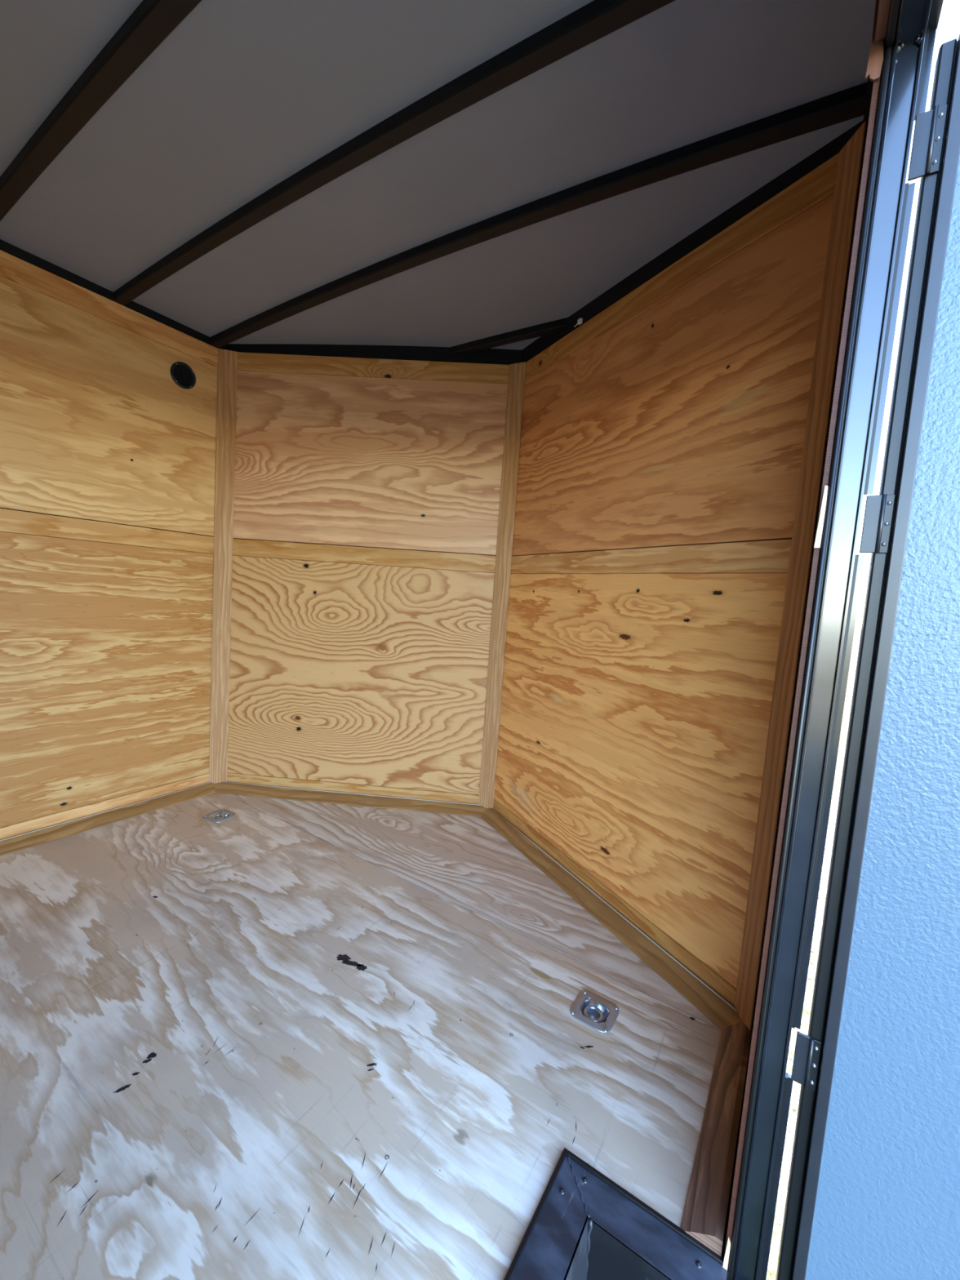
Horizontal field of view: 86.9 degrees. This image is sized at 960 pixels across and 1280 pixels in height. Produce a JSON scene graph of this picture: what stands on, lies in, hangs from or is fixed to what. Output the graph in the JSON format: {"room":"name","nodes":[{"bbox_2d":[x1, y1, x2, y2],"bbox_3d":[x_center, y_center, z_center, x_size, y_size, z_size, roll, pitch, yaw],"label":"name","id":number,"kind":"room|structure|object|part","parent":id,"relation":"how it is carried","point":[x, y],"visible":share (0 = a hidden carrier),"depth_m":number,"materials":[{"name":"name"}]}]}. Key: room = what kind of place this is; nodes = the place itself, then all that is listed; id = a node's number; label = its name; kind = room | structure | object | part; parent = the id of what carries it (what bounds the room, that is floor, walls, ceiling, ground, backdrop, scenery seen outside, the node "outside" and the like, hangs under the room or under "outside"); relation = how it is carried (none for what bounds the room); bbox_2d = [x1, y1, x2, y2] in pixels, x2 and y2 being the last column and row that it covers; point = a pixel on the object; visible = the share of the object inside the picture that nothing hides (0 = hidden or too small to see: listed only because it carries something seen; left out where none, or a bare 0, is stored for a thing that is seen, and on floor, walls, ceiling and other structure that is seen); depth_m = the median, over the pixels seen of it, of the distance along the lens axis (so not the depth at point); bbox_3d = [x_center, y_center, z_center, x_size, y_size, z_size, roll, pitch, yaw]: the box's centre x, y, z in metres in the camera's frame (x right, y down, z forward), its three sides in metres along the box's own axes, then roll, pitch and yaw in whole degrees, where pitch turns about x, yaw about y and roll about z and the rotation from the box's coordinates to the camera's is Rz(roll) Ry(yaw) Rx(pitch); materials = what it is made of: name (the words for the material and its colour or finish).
{"room":"cargo space","nodes":[
{"label":"cargo space","id":0,"kind":"room"},
{"bbox_2d":[0,249,217,839],"bbox_3d":[-2.297,-0.160,0.388,0.048,2.044,4.317,7,6,32],"label":"wall","id":1,"kind":"structure","parent":0,"point":[108,464],"depth_m":1.79,"materials":[{"name":"brown wood"}]},
{"bbox_3d":[-2.308,0.192,0.412,0.010,0.953,4.277,7,6,32],"label":"plywood panel","id":2,"kind":"part","parent":1,"relation":"part of","materials":[{"name":"brown wood"}]},
{"bbox_2d":[0,782,214,856],"bbox_3d":[-2.317,0.724,0.442,0.056,0.034,4.277,7,6,32],"label":"baseboard","id":3,"kind":"structure","parent":1,"relation":"attached to","point":[10,845],"depth_m":1.85,"materials":[{"name":"brown wood"}]},
{"bbox_3d":[-2.246,-0.693,0.331,0.010,0.681,4.277,7,6,32],"label":"plywood panel","id":4,"kind":"part","parent":1,"relation":"part of","materials":[{"name":"brown wood"}]},
{"bbox_2d":[0,239,224,349],"bbox_3d":[-2.227,-1.125,0.298,0.046,0.040,4.277,7,6,32],"label":"trim","id":5,"kind":"structure","parent":1,"relation":"attached to","point":[5,246],"depth_m":1.69,"materials":[{"name":"black paint"}]},
{"bbox_2d":[170,361,195,389],"bbox_3d":[-1.147,-1.024,1.961,0.008,0.095,0.095,7,6,32],"label":"air vent","id":6,"kind":"object","parent":1,"relation":"in","point":[181,373],"visible":1,"depth_m":1.96,"materials":[{"name":"black plastic"}]},
{"bbox_2d":[226,351,509,804],"bbox_3d":[-0.507,-0.198,2.161,1.264,2.044,0.048,4,5,3],"label":"wall","id":7,"kind":"structure","parent":0,"point":[367,491],"depth_m":2.13,"materials":[{"name":"brown wood"}]},
{"bbox_2d":[208,348,237,783],"bbox_3d":[-1.094,-0.263,2.154,0.073,1.854,0.006,3,5,-14],"label":"trim","id":8,"kind":"structure","parent":7,"relation":"attached to","point":[227,366],"depth_m":2.15,"materials":[{"name":"brown wood"}]},
{"bbox_2d":[214,781,486,817],"bbox_3d":[-0.571,0.685,2.192,1.224,0.034,0.056,4,5,3],"label":"baseboard","id":9,"kind":"structure","parent":7,"relation":"attached to","point":[227,788],"depth_m":2.19,"materials":[{"name":"brown wood"}]},
{"bbox_3d":[-0.532,0.154,2.178,1.224,0.953,0.010,4,5,3],"label":"plywood panel","id":10,"kind":"part","parent":7,"relation":"part of","materials":[{"name":"brown wood"}]},
{"bbox_3d":[-0.471,-0.731,2.096,1.224,0.681,0.010,4,5,3],"label":"plywood panel","id":11,"kind":"part","parent":7,"relation":"part of","materials":[{"name":"brown wood"}]},
{"bbox_2d":[224,343,521,364],"bbox_3d":[-0.440,-1.178,2.068,1.224,0.070,0.046,4,5,3],"label":"trim","id":12,"kind":"structure","parent":7,"relation":"attached to","point":[490,356],"depth_m":2.04,"materials":[{"name":"black paint"}]},
{"bbox_2d":[478,361,525,808],"bbox_3d":[0.086,-0.175,2.091,0.070,1.854,0.006,7,6,27],"label":"trim","id":13,"kind":"structure","parent":7,"relation":"attached to","point":[516,383],"depth_m":2.08,"materials":[{"name":"brown wood"}]},
{"bbox_2d":[0,792,751,1279],"bbox_3d":[-1.283,0.884,0.163,2.220,0.091,4.920,7,6,32],"label":"floor","id":14,"kind":"structure","parent":0,"point":[276,1039],"depth_m":1.02,"materials":[{"name":"beige wood"}]},
{"bbox_2d":[203,808,236,822],"bbox_3d":[-1.019,0.693,1.987,0.097,0.022,0.097,7,6,28],"label":"ring","id":15,"kind":"object","parent":14,"relation":"on","point":[222,815],"visible":1,"depth_m":1.99,"materials":[{"name":"metal"}]},
{"bbox_3d":[-1.019,0.696,1.987,0.064,0.016,0.062,7,6,28],"label":"dish","id":16,"kind":"part","parent":15,"relation":"part of","materials":[{"name":"silver metal"}]},
{"bbox_3d":[-0.130,0.766,1.937,2.119,0.018,0.611,7,6,32],"label":"plywood panel","id":17,"kind":"part","parent":14,"relation":"part of","materials":[{"name":"beige wood"}]},
{"bbox_2d":[569,990,618,1032],"bbox_3d":[0.264,0.857,1.166,0.097,0.022,0.097,7,6,32],"label":"ring","id":18,"kind":"object","parent":14,"relation":"on","point":[594,1011],"visible":1,"depth_m":1.17,"materials":[{"name":"metal"}]},
{"bbox_3d":[0.264,0.860,1.167,0.064,0.016,0.062,7,6,32],"label":"dish","id":19,"kind":"part","parent":18,"relation":"part of","materials":[{"name":"silver metal"}]},
{"bbox_2d":[503,1147,728,1279],"bbox_3d":[0.019,1.005,0.400,0.318,0.213,0.925,7,6,32],"label":"well","id":20,"kind":"object","parent":14,"relation":"in","point":[584,1225],"visible":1,"depth_m":0.76,"materials":[{"name":"black metal"}]},
{"bbox_3d":[-0.054,0.997,0.445,0.015,0.204,0.797,7,6,32],"label":"panel","id":21,"kind":"part","parent":20,"relation":"part of","materials":[{"name":"grey metal"}]},
{"bbox_3d":[0.243,0.992,0.729,0.199,0.204,0.003,7,6,32],"label":"panel","id":22,"kind":"part","parent":20,"relation":"part of","materials":[{"name":"metal"}]},
{"bbox_2d":[0,0,875,350],"bbox_3d":[-1.150,-1.058,-0.017,2.180,0.060,4.913,7,6,32],"label":"ceiling","id":23,"kind":"structure","parent":0,"point":[241,97],"depth_m":1.11,"materials":[{"name":"white"}]},
{"bbox_2d":[0,0,201,221],"bbox_3d":[-0.568,-1.073,0.888,2.120,0.056,0.040,7,6,32],"label":"ceiling beam","id":24,"kind":"structure","parent":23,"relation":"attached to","point":[151,23],"depth_m":1.01,"materials":[{"name":"black paint"}]},
{"bbox_2d":[113,0,675,305],"bbox_3d":[-0.370,-1.087,1.194,2.120,0.056,0.038,7,6,32],"label":"ceiling beam","id":25,"kind":"structure","parent":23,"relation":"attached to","point":[597,19],"depth_m":1.02,"materials":[{"name":"black paint"}]},
{"bbox_2d":[449,317,568,354],"bbox_3d":[0.096,-1.134,1.910,0.520,0.028,0.035,7,6,32],"label":"ceiling beam","id":26,"kind":"structure","parent":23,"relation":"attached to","point":[553,326],"depth_m":1.89,"materials":[{"name":"black metal"}]},
{"bbox_2d":[209,81,867,347],"bbox_3d":[-0.187,-1.100,1.476,2.120,0.056,0.040,7,6,32],"label":"ceiling beam","id":27,"kind":"structure","parent":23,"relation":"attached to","point":[848,104],"depth_m":1.17,"materials":[{"name":"black paint"}]},
{"bbox_2d":[493,136,866,1038],"bbox_3d":[0.403,-0.083,1.591,0.048,2.044,1.249,1,6,-28],"label":"wall","id":28,"kind":"structure","parent":0,"point":[662,440],"depth_m":1.36,"materials":[{"name":"brown wood"}]},
{"bbox_2d":[573,317,582,327],"bbox_3d":[0.328,-1.063,1.699,0.010,0.015,0.038,1,6,-28],"label":"connector","id":29,"kind":"object","parent":28,"relation":"attached to","point":[580,321],"visible":1,"depth_m":1.69,"materials":[{"name":"white plastic"}]},
{"bbox_2d":[480,807,742,1030],"bbox_3d":[0.299,0.795,1.647,0.056,0.034,1.209,1,6,-28],"label":"baseboard","id":30,"kind":"structure","parent":28,"relation":"attached to","point":[703,997],"depth_m":1.42,"materials":[{"name":"brown wood"}]},
{"bbox_3d":[0.365,0.268,1.615,0.010,0.953,1.209,1,6,-28],"label":"plywood panel","id":31,"kind":"part","parent":28,"relation":"part of","materials":[{"name":"brown wood"}]},
{"bbox_3d":[0.426,-0.618,1.534,0.010,0.681,1.209,1,6,-28],"label":"plywood panel","id":32,"kind":"part","parent":28,"relation":"part of","materials":[{"name":"brown wood"}]},
{"bbox_2d":[520,120,866,362],"bbox_3d":[0.468,-1.063,1.499,0.046,0.070,1.209,1,6,-28],"label":"trim","id":33,"kind":"structure","parent":28,"relation":"attached to","point":[786,179],"depth_m":1.30,"materials":[{"name":"black paint"}]},
{"bbox_2d":[734,120,866,1031],"bbox_3d":[0.649,-0.042,1.053,0.004,1.854,0.067,4,5,-1],"label":"trim","id":34,"kind":"structure","parent":28,"relation":"attached to","point":[850,158],"depth_m":1.04,"materials":[{"name":"brown wood"}]},
{"bbox_2d":[722,0,891,1270],"bbox_3d":[-0.482,0.071,-0.763,0.050,2.044,4.300,7,6,32],"label":"wall","id":35,"kind":"structure","parent":0,"point":[882,13],"depth_m":0.64,"materials":[{"name":"black metal"}]},
{"bbox_2d":[680,1022,752,1256],"bbox_3d":[0.455,0.871,0.947,0.056,0.032,0.477,7,6,32],"label":"baseboard","id":36,"kind":"structure","parent":35,"relation":"attached to","point":[705,1211],"depth_m":0.87,"materials":[{"name":"brown wood"}]},
{"bbox_2d":[726,0,943,1279],"bbox_3d":[0.173,0.226,0.261,0.050,1.870,0.988,7,6,32],"label":"door frame","id":37,"kind":"structure","parent":35,"relation":"attached to","point":[913,24],"depth_m":0.63,"materials":[{"name":"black metal"}]},
{"bbox_2d":[775,33,959,1279],"bbox_3d":[0.827,0.253,0.404,0.914,1.747,0.040,7,6,33],"label":"door","id":38,"kind":"structure","parent":35,"relation":"in","point":[873,1189],"depth_m":0.60,"materials":[{"name":"blue"}]},
{"bbox_2d":[862,76,873,135],"bbox_3d":[-0.418,-0.896,-0.849,0.046,0.040,4.300,7,6,32],"label":"trim","id":39,"kind":"structure","parent":35,"relation":"attached to","point":[869,86],"depth_m":0.90,"materials":[{"name":"black paint"}]},
{"bbox_3d":[0.218,-0.796,0.185,0.010,0.257,0.920,7,6,32],"label":"plywood panel","id":40,"kind":"part","parent":35,"relation":"part of","materials":[{"name":"brown wood"}]},
{"label":"outside","id":41,"kind":"structure","parent":0,"visible":0},
{"bbox_2d":[765,627,861,1279],"bbox_3d":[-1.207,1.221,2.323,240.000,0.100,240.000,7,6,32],"label":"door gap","id":42,"kind":"structure","parent":41,"point":[793,1107],"depth_m":2.08,"materials":[{"name":"white"}]}
]}

